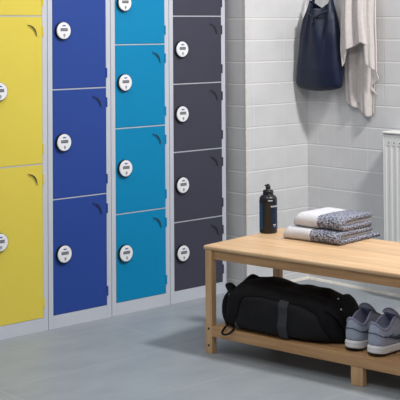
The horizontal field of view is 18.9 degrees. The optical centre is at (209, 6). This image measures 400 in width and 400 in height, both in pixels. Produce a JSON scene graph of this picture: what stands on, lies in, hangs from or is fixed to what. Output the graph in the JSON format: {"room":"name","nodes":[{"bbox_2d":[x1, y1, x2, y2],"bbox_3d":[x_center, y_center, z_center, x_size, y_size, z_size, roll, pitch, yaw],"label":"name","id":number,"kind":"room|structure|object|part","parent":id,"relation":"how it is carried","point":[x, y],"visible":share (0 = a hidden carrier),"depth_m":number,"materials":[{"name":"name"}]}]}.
{"room":"changing room","nodes":[
{"label":"changing room","id":0,"kind":"room"},
{"bbox_2d":[0,279,399,399],"bbox_3d":[-0.066,1.200,1.915,5.685,0.060,5.800,1,-1,-42],"label":"floor","id":1,"kind":"structure","parent":0,"point":[159,353],"depth_m":4.03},
{"bbox_2d":[0,0,47,339],"bbox_3d":[-0.869,0.322,4.605,0.300,1.800,0.467,1,-1,-42],"label":"locker","id":2,"kind":"object","parent":1,"relation":"on","point":[23,23],"visible":1,"depth_m":4.47,"materials":[{"name":"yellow metal"}]},
{"bbox_3d":[-0.733,-0.252,4.460,0.254,0.570,0.019,1,-1,-42],"label":"door","id":3,"kind":"part","parent":2,"relation":"part of","materials":[{"name":"yellow metal"}]},
{"bbox_3d":[-0.729,0.313,4.451,0.254,0.551,0.019,1,-1,-42],"label":"door","id":4,"kind":"part","parent":2,"relation":"part of","materials":[{"name":"yellow metal"}]},
{"bbox_3d":[-0.726,0.881,4.441,0.254,0.573,0.019,1,-1,-42],"label":"door","id":5,"kind":"part","parent":2,"relation":"part of","materials":[{"name":"yellow metal"}]},
{"bbox_2d":[28,24,37,35],"bbox_3d":[-0.661,0.087,4.503,0.047,0.047,0.003,1,-1,-42],"label":"vent","id":6,"kind":"object","parent":2,"relation":"attached to","point":[32,28],"depth_m":4.50,"materials":[{"name":"black"}]},
{"bbox_2d":[28,173,38,184],"bbox_3d":[-0.657,0.643,4.494,0.047,0.047,0.003,1,-1,-42],"label":"vent","id":7,"kind":"object","parent":2,"relation":"attached to","point":[33,178],"depth_m":4.49,"materials":[{"name":"black"}]},
{"bbox_2d":[47,0,111,329],"bbox_3d":[-0.646,0.324,4.807,0.298,1.800,0.467,1,-1,-42],"label":"locker","id":8,"kind":"object","parent":1,"relation":"on","point":[78,31],"visible":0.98,"depth_m":4.64,"materials":[{"name":"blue metal"}]},
{"bbox_3d":[-0.508,0.103,4.657,0.252,0.422,0.019,1,-1,-42],"label":"door","id":9,"kind":"part","parent":8,"relation":"part of","materials":[{"name":"blue metal"}]},
{"bbox_3d":[-0.505,0.525,4.649,0.252,0.410,0.019,1,-1,-42],"label":"door","id":10,"kind":"part","parent":8,"relation":"part of","materials":[{"name":"blue metal"}]},
{"bbox_3d":[-0.502,0.953,4.642,0.252,0.434,0.019,1,-1,-42],"label":"door","id":11,"kind":"part","parent":8,"relation":"part of","materials":[{"name":"blue metal"}]},
{"bbox_2d":[93,95,102,106],"bbox_3d":[-0.436,0.368,4.700,0.047,0.047,0.003,1,-1,-42],"label":"vent","id":12,"kind":"object","parent":8,"relation":"attached to","point":[97,99],"depth_m":4.70,"materials":[{"name":"black"}]},
{"bbox_2d":[93,202,102,212],"bbox_3d":[-0.434,0.784,4.693,0.047,0.047,0.003,1,-1,-42],"label":"vent","id":13,"kind":"object","parent":8,"relation":"attached to","point":[97,206],"depth_m":4.69,"materials":[{"name":"black"}]},
{"bbox_2d":[110,0,169,316],"bbox_3d":[-0.423,0.326,5.010,0.301,1.800,0.467,1,-1,-42],"label":"locker","id":14,"kind":"object","parent":1,"relation":"on","point":[139,29],"visible":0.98,"depth_m":4.84,"materials":[{"name":"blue metal"}]},
{"bbox_3d":[-0.285,-0.019,4.861,0.254,0.338,0.019,1,-1,-42],"label":"door","id":15,"kind":"part","parent":14,"relation":"part of","materials":[{"name":"blue metal"}]},
{"bbox_3d":[-0.283,0.319,4.855,0.254,0.327,0.019,1,-1,-42],"label":"door","id":16,"kind":"part","parent":14,"relation":"part of","materials":[{"name":"blue metal"}]},
{"bbox_3d":[-0.281,0.655,4.850,0.254,0.333,0.019,1,-1,-42],"label":"door","id":17,"kind":"part","parent":14,"relation":"part of","materials":[{"name":"blue metal"}]},
{"bbox_3d":[-0.279,0.999,4.844,0.254,0.345,0.019,1,-1,-42],"label":"door","id":18,"kind":"part","parent":14,"relation":"part of","materials":[{"name":"blue metal"}]},
{"bbox_2d":[152,51,161,61],"bbox_3d":[-0.213,0.204,4.906,0.047,0.047,0.003,1,-1,-42],"label":"vent","id":19,"kind":"object","parent":14,"relation":"attached to","point":[156,55],"depth_m":4.91,"materials":[{"name":"black"}]},
{"bbox_2d":[153,133,161,143],"bbox_3d":[-0.211,0.537,4.900,0.047,0.047,0.003,1,-1,-42],"label":"vent","id":20,"kind":"object","parent":14,"relation":"attached to","point":[157,137],"depth_m":4.90,"materials":[{"name":"black"}]},
{"bbox_2d":[153,216,162,226],"bbox_3d":[-0.209,0.875,4.894,0.047,0.047,0.003,1,-1,-42],"label":"vent","id":21,"kind":"object","parent":14,"relation":"attached to","point":[157,220],"depth_m":4.89,"materials":[{"name":"black"}]},
{"bbox_2d":[168,0,226,304],"bbox_3d":[-0.193,0.329,5.218,0.315,1.800,0.467,1,-1,-42],"label":"locker","id":22,"kind":"object","parent":1,"relation":"on","point":[197,123],"visible":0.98,"depth_m":5.04,"materials":[{"name":"grey metal"}]},
{"bbox_3d":[-0.057,-0.103,5.071,0.269,0.281,0.019,1,-1,-42],"label":"door","id":23,"kind":"part","parent":22,"relation":"part of","materials":[{"name":"grey metal"}]},
{"bbox_3d":[-0.055,0.181,5.066,0.269,0.276,0.019,1,-1,-42],"label":"door","id":24,"kind":"part","parent":22,"relation":"part of","materials":[{"name":"grey metal"}]},
{"bbox_3d":[-0.053,0.463,5.061,0.269,0.276,0.019,1,-1,-42],"label":"door","id":25,"kind":"part","parent":22,"relation":"part of","materials":[{"name":"grey metal"}]},
{"bbox_3d":[-0.051,0.748,5.056,0.269,0.283,0.019,1,-1,-42],"label":"door","id":26,"kind":"part","parent":22,"relation":"part of","materials":[{"name":"grey metal"}]},
{"bbox_3d":[-0.049,1.035,5.051,0.269,0.278,0.019,1,-1,-42],"label":"door","id":27,"kind":"part","parent":22,"relation":"part of","materials":[{"name":"grey metal"}]},
{"bbox_2d":[210,23,217,33],"bbox_3d":[0.020,0.092,5.121,0.047,0.047,0.003,1,-1,-42],"label":"vent","id":28,"kind":"object","parent":22,"relation":"attached to","point":[213,26],"depth_m":5.12,"materials":[{"name":"black metal"}]},
{"bbox_2d":[210,89,218,99],"bbox_3d":[0.022,0.374,5.116,0.047,0.047,0.003,1,-1,-42],"label":"vent","id":29,"kind":"object","parent":22,"relation":"attached to","point":[214,93],"depth_m":5.12,"materials":[{"name":"black metal"}]},
{"bbox_2d":[211,156,218,165],"bbox_3d":[0.024,0.655,5.111,0.047,0.047,0.003,1,-1,-42],"label":"vent","id":30,"kind":"object","parent":22,"relation":"attached to","point":[214,159],"depth_m":5.11,"materials":[{"name":"black metal"}]},
{"bbox_2d":[211,224,219,233],"bbox_3d":[0.026,0.944,5.106,0.047,0.047,0.003,1,-1,-42],"label":"vent","id":31,"kind":"object","parent":22,"relation":"attached to","point":[215,228],"depth_m":5.11,"materials":[{"name":"black metal"}]},
{"bbox_2d":[204,228,399,386],"bbox_3d":[0.633,1.014,3.973,1.310,0.374,0.477,-1,-1,40],"label":"bench","id":32,"kind":"object","parent":1,"relation":"on","point":[373,261],"visible":0.56,"depth_m":4.02,"materials":[{"name":"brown wood"}]},
{"bbox_3d":[0.005,1.030,4.208,0.029,0.359,0.026,-1,-1,40],"label":"leg","id":33,"kind":"part","parent":32,"relation":"part of","materials":[{"name":"brown wood"}]},
{"bbox_2d":[259,184,276,233],"bbox_3d":[0.219,0.749,4.465,0.067,0.180,0.067,-1,-1,40],"label":"bottle","id":34,"kind":"object","parent":32,"relation":"on","point":[268,200],"visible":1,"depth_m":4.44,"materials":[{"name":"black plastic"}]},
{"bbox_2d":[259,203,262,228],"bbox_3d":[0.191,0.776,4.451,0.004,0.094,0.025,0,-1,-26],"label":"print","id":35,"kind":"object","parent":34,"relation":"attached to","point":[260,204],"depth_m":4.45,"materials":[{"name":"blue"}]},
{"bbox_2d":[268,200,276,229],"bbox_3d":[0.237,0.768,4.444,0.046,0.108,0.012,1,-1,-42],"label":"print","id":36,"kind":"object","parent":34,"relation":"attached to","point":[272,204],"depth_m":4.43,"materials":[{"name":"grey"}]},
{"bbox_3d":[0.257,1.034,4.508,0.029,0.359,0.026,-1,-1,40],"label":"leg","id":37,"kind":"part","parent":32,"relation":"part of","materials":[{"name":"brown wood"}]},
{"bbox_2d":[221,274,359,342],"bbox_3d":[0.280,1.031,4.102,0.500,0.188,0.248,-1,-1,36],"label":"bag","id":38,"kind":"object","parent":32,"relation":"on","point":[284,308],"visible":0.95,"depth_m":4.01,"materials":[{"name":"black fabric"}]},
{"bbox_3d":[0.632,0.835,3.977,1.310,0.015,0.476,-1,-1,40],"label":"seat","id":39,"kind":"part","parent":32,"relation":"part of","materials":[{"name":"brown wood"}]},
{"bbox_3d":[0.489,1.121,3.800,1.234,0.036,0.028,-1,-1,40],"label":"shelf rail","id":40,"kind":"part","parent":32,"relation":"part of","materials":[{"name":"brown wood"}]},
{"bbox_2d":[218,322,399,361],"bbox_3d":[0.616,1.114,3.951,1.240,0.018,0.357,-1,-1,40],"label":"shelf","id":41,"kind":"object","parent":32,"relation":"attached to","point":[395,357],"depth_m":3.93,"materials":[{"name":"brown wood"}]},
{"bbox_2d":[283,225,379,244],"bbox_3d":[0.436,0.812,4.347,0.269,0.046,0.250,-1,-1,41],"label":"folded towel","id":42,"kind":"object","parent":32,"relation":"on","point":[336,237],"visible":0.82,"depth_m":4.26,"materials":[{"name":"white fabric"}]},
{"bbox_2d":[294,207,371,230],"bbox_3d":[0.441,0.764,4.327,0.216,0.049,0.192,-1,-1,41],"label":"folded towel","id":43,"kind":"object","parent":42,"relation":"on","point":[331,218],"visible":1,"depth_m":4.27,"materials":[{"name":"white fabric"}]},
{"bbox_2d":[345,302,381,349],"bbox_3d":[0.534,1.037,3.958,0.086,0.138,0.279,-1,-1,38],"label":"shoe","id":44,"kind":"object","parent":32,"relation":"on","point":[357,327],"visible":0.74,"depth_m":3.86,"materials":[{"name":"grey fabric"}]},
{"bbox_2d":[367,307,399,355],"bbox_3d":[0.604,1.035,3.886,0.086,0.138,0.279,-1,-1,43],"label":"shoe","id":45,"kind":"object","parent":32,"relation":"on","point":[384,333],"visible":1,"depth_m":3.81,"materials":[{"name":"grey fabric"}]},
{"bbox_2d":[225,0,245,285],"bbox_3d":[-0.036,-0.069,5.441,0.050,2.600,0.621,1,-1,-42],"label":"wall","id":46,"kind":"structure","parent":0,"point":[234,9],"depth_m":5.23,"materials":[{"name":"tile"}]},
{"bbox_2d":[244,0,247,277],"bbox_3d":[0.154,-0.074,5.194,0.005,2.600,0.006,1,-1,-42],"label":"trim","id":47,"kind":"structure","parent":46,"relation":"attached to","point":[244,0],"depth_m":5.18,"materials":[{"name":"beige tile"}]},
{"bbox_2d":[246,0,308,279],"bbox_3d":[0.281,-0.073,5.342,0.385,2.600,0.050,1,-1,-42],"label":"wall","id":48,"kind":"structure","parent":0,"point":[276,106],"depth_m":5.31,"materials":[{"name":"tile"}]},
{"bbox_2d":[290,276,308,281],"bbox_3d":[0.308,1.221,5.297,0.386,0.011,0.008,1,-1,-42],"label":"baseboard","id":49,"kind":"structure","parent":48,"relation":"attached to","point":[307,277],"depth_m":5.39,"materials":[{"name":"white"}]},
{"bbox_2d":[306,0,399,294],"bbox_3d":[2.001,-0.111,3.807,0.100,2.600,5.780,1,-1,-42],"label":"wall","id":50,"kind":"structure","parent":0,"point":[345,145],"depth_m":5.22,"materials":[{"name":"tile"}]},
{"bbox_2d":[296,0,342,90],"bbox_3d":[0.481,0.054,5.302,0.117,0.633,0.258,1,-1,-42],"label":"drawstring bag","id":51,"kind":"object","parent":50,"relation":"hanging from","point":[319,64],"visible":0.98,"depth_m":5.25,"materials":[{"name":"blue fabric"}]},
{"bbox_3d":[0.466,0.034,5.262,0.023,0.034,0.129,1,-1,-43],"label":"neck cord","id":52,"kind":"part","parent":51,"relation":"part of","materials":[{"name":"blue fabric"}]},
{"bbox_2d":[309,276,399,297],"bbox_3d":[2.178,1.178,3.518,0.008,0.011,5.158,1,-1,-42],"label":"baseboard","id":53,"kind":"structure","parent":50,"relation":"attached to","point":[310,277],"depth_m":5.22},
{"bbox_2d":[340,0,378,116],"bbox_3d":[0.631,0.123,5.154,0.103,0.701,0.241,1,-1,-42],"label":"hanging towel","id":54,"kind":"object","parent":50,"relation":"hanging from","point":[358,38],"visible":1,"depth_m":5.14,"materials":[{"name":"beige fabric"}]},
{"bbox_2d":[382,130,399,241],"bbox_3d":[1.095,0.790,4.654,0.091,0.560,1.016,1,-1,-42],"label":"radiator","id":55,"kind":"object","parent":50,"relation":"attached to","point":[391,142],"visible":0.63,"depth_m":4.97,"materials":[{"name":"white metal"}]},
{"bbox_3d":[0.753,0.804,5.024,0.074,0.550,0.002,1,-1,-42],"label":"panel","id":56,"kind":"part","parent":55,"relation":"part of","materials":[{"name":"white metal"}]},
{"bbox_2d":[382,130,399,134],"bbox_3d":[1.088,0.515,4.657,0.080,0.009,1.012,1,-1,-42],"label":"grille","id":57,"kind":"object","parent":55,"relation":"attached to","point":[392,132],"depth_m":4.99,"materials":[{"name":"white metal"}]}
]}

